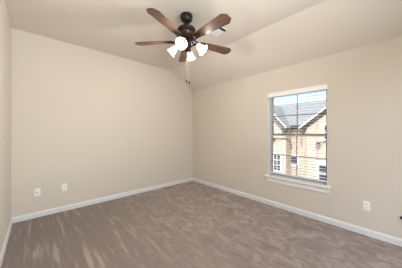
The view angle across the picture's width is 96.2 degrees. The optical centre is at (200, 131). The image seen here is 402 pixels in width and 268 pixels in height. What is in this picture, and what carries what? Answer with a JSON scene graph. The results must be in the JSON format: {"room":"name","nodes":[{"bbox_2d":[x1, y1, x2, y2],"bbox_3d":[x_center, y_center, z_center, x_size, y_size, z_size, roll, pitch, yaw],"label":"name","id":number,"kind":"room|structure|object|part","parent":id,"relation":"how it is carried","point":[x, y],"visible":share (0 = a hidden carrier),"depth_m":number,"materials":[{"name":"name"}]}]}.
{"room":"empty bedroom","nodes":[
{"label":"empty bedroom","id":0,"kind":"room"},
{"bbox_2d":[0,0,10,253],"bbox_3d":[-1.291,-0.090,0.905,0.140,2.840,4.500,0,0,-42],"label":"wall","id":1,"kind":"structure","parent":0,"point":[5,26],"depth_m":2.13,"materials":[{"name":"beige paint"}]},
{"bbox_2d":[0,217,12,267],"bbox_3d":[-1.233,1.287,0.957,0.015,0.086,4.500,0,0,-42],"label":"baseboard","id":2,"kind":"structure","parent":1,"relation":"attached to","point":[3,250],"depth_m":2.06,"materials":[{"name":"paint"}]},
{"bbox_2d":[11,28,191,216],"bbox_3d":[-1.541,-0.090,3.814,3.687,2.840,0.140,0,0,-42],"label":"wall","id":3,"kind":"structure","parent":0,"point":[98,124],"depth_m":3.25,"materials":[{"name":"beige paint"}]},
{"bbox_2d":[34,188,39,196],"bbox_3d":[-2.541,0.943,2.796,0.072,0.116,0.018,0,0,-42],"label":"cable jack plate","id":4,"kind":"object","parent":3,"relation":"attached to","point":[36,191],"visible":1,"depth_m":2.79,"materials":[{"name":"white plastic"}]},
{"bbox_2d":[62,184,66,190],"bbox_3d":[-2.295,0.935,3.027,0.072,0.116,0.009,0,0,-42],"label":"electrical outlet","id":5,"kind":"object","parent":3,"relation":"attached to","point":[64,186],"visible":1,"depth_m":3.02,"materials":[{"name":"white plastic"}]},
{"bbox_2d":[12,178,191,222],"bbox_3d":[-1.489,1.287,3.757,3.407,0.086,0.015,0,0,-42],"label":"baseboard","id":6,"kind":"structure","parent":3,"relation":"attached to","point":[24,217],"depth_m":3.26,"materials":[{"name":"paint"}]},
{"bbox_2d":[1,181,401,267],"bbox_3d":[0.021,1.390,2.099,3.687,0.120,4.780,0,0,-42],"label":"floor","id":7,"kind":"structure","parent":0,"point":[191,224],"depth_m":2.24,"materials":[{"name":"beige carpet"}]},
{"bbox_2d":[5,0,401,90],"bbox_3d":[0.021,-1.369,2.099,3.687,0.682,4.780,0,0,-42],"label":"ceiling","id":8,"kind":"structure","parent":0,"point":[261,36],"depth_m":2.47,"materials":[{"name":"paint"}]},
{"bbox_2d":[135,8,230,83],"bbox_3d":[-0.149,-1.062,2.306,1.328,0.896,1.289,0,0,-42],"label":"ceiling fan","id":9,"kind":"object","parent":8,"relation":"hanging from","point":[185,32],"visible":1,"depth_m":2.25,"materials":[{"name":"brown wood"}]},
{"bbox_3d":[-0.616,-1.172,2.382,0.519,0.008,0.152,0,12,7],"label":"blade","id":10,"kind":"part","parent":9,"relation":"part of","materials":[{"name":"brown wood"}]},
{"bbox_3d":[-0.377,-1.172,1.945,0.152,0.008,0.519,13,6,25],"label":"blade","id":11,"kind":"part","parent":9,"relation":"part of","materials":[{"name":"brown wood"}]},
{"bbox_3d":[-0.380,-1.054,2.372,0.149,0.148,0.142,0,0,12],"label":"lamp shade","id":12,"kind":"part","parent":9,"relation":"part of","materials":[{"name":"white glass"}]},
{"bbox_3d":[-0.227,-1.054,2.140,0.142,0.148,0.149,0,0,12],"label":"lamp shade","id":13,"kind":"part","parent":9,"relation":"part of","materials":[{"name":"white glass"}]},
{"bbox_3d":[-0.259,-1.172,2.758,0.152,0.008,0.519,-12,2,-9],"label":"blade","id":14,"kind":"part","parent":9,"relation":"part of","materials":[{"name":"brown wood"}]},
{"bbox_3d":[-0.151,-0.861,2.332,0.012,0.409,0.004,0,0,0],"label":"pull chain","id":15,"kind":"part","parent":9,"relation":"part of","materials":[{"name":"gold metal"}]},
{"bbox_3d":[-0.148,-1.054,2.525,0.142,0.148,0.149,0,0,12],"label":"lamp shade","id":16,"kind":"part","parent":9,"relation":"part of","materials":[{"name":"white glass"}]},
{"bbox_3d":[0.005,-1.054,2.293,0.149,0.148,0.142,0,0,12],"label":"lamp shade","id":17,"kind":"part","parent":9,"relation":"part of","materials":[{"name":"white glass"}]},
{"bbox_3d":[0.109,-1.172,2.019,0.152,0.008,0.519,16,-11,-42],"label":"blade","id":18,"kind":"part","parent":9,"relation":"part of","materials":[{"name":"brown wood"}]},
{"bbox_3d":[0.195,-1.172,2.532,0.519,0.008,0.152,0,-12,-28],"label":"blade","id":19,"kind":"part","parent":9,"relation":"part of","materials":[{"name":"brown wood"}]},
{"bbox_2d":[210,27,227,36],"bbox_3d":[0.259,-1.502,2.704,0.172,0.014,0.235,0,0,-42],"label":"ceiling vent","id":20,"kind":"object","parent":8,"relation":"in","point":[221,30],"visible":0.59,"depth_m":2.70,"materials":[{"name":"white metal"}]},
{"bbox_2d":[192,36,401,238],"bbox_3d":[1.332,0.110,3.292,0.140,2.440,4.500,0,0,-42],"label":"wall","id":21,"kind":"structure","parent":0,"point":[230,119],"depth_m":2.57,"materials":[{"name":"beige paint"}]},
{"bbox_2d":[192,177,401,246],"bbox_3d":[1.275,1.287,3.240,0.015,0.086,4.500,0,0,-42],"label":"baseboard","id":22,"kind":"structure","parent":21,"relation":"attached to","point":[374,234],"depth_m":2.71,"materials":[{"name":"paint"}]},
{"bbox_2d":[264,84,331,193],"bbox_3d":[1.572,0.103,2.993,0.181,1.603,1.015,0,0,-42],"label":"window","id":23,"kind":"structure","parent":21,"relation":"in","point":[313,185],"depth_m":3.01,"materials":[{"name":"white plastic"}]},
{"bbox_2d":[268,84,326,181],"bbox_3d":[1.557,0.026,2.980,0.073,1.435,0.899,0,0,-42],"label":"window blind","id":24,"kind":"object","parent":23,"relation":"attached to","point":[320,87],"visible":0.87,"depth_m":2.93,"materials":[{"name":"white plastic"}]},
{"bbox_3d":[1.564,0.735,2.986,0.047,0.018,0.891,0,0,-42],"label":"rail","id":25,"kind":"part","parent":24,"relation":"part of","materials":[{"name":"white plastic"}]},
{"bbox_3d":[1.621,0.056,3.038,0.048,1.508,0.915,0,0,-42],"label":"frame","id":26,"kind":"part","parent":23,"relation":"part of","materials":[{"name":"white plastic"}]},
{"bbox_3d":[1.628,-0.293,3.045,0.020,0.739,0.875,0,0,-42],"label":"sash","id":27,"kind":"part","parent":23,"relation":"part of","materials":[{"name":"clear glass"}]},
{"bbox_3d":[1.612,0.404,3.030,0.020,0.743,0.875,0,0,-42],"label":"sash","id":28,"kind":"part","parent":23,"relation":"part of","materials":[{"name":"clear glass"}]},
{"bbox_2d":[363,201,369,210],"bbox_3d":[2.124,0.953,2.312,0.009,0.116,0.072,0,0,-42],"label":"electrical outlet","id":29,"kind":"object","parent":21,"relation":"attached to","point":[366,205],"visible":1,"depth_m":2.31,"materials":[{"name":"white plastic"}]},
{"label":"outside","id":30,"kind":"structure","parent":0,"visible":0},
{"bbox_3d":[12.195,4.530,21.634,39.100,0.200,36.000,0,0,-42],"label":"ground","id":31,"kind":"structure","parent":30,"visible":0},
{"bbox_2d":[273,100,325,179],"bbox_3d":[9.619,0.905,15.232,7.330,7.050,12.000,0,0,-42],"label":"neighbor house","id":32,"kind":"structure","parent":31,"relation":"on","point":[319,127],"depth_m":13.97,"materials":[{"name":"beige brick"}]},
{"bbox_3d":[6.057,2.440,14.329,0.008,1.220,0.500,0,0,-42],"label":"pane","id":33,"kind":"part","parent":32,"relation":"part of","materials":[{"name":"clear glass"}]},
{"bbox_3d":[8.269,2.790,11.900,0.008,1.120,0.790,0,0,-42],"label":"pane","id":34,"kind":"part","parent":32,"relation":"part of","materials":[{"name":"clear glass"}]}
]}

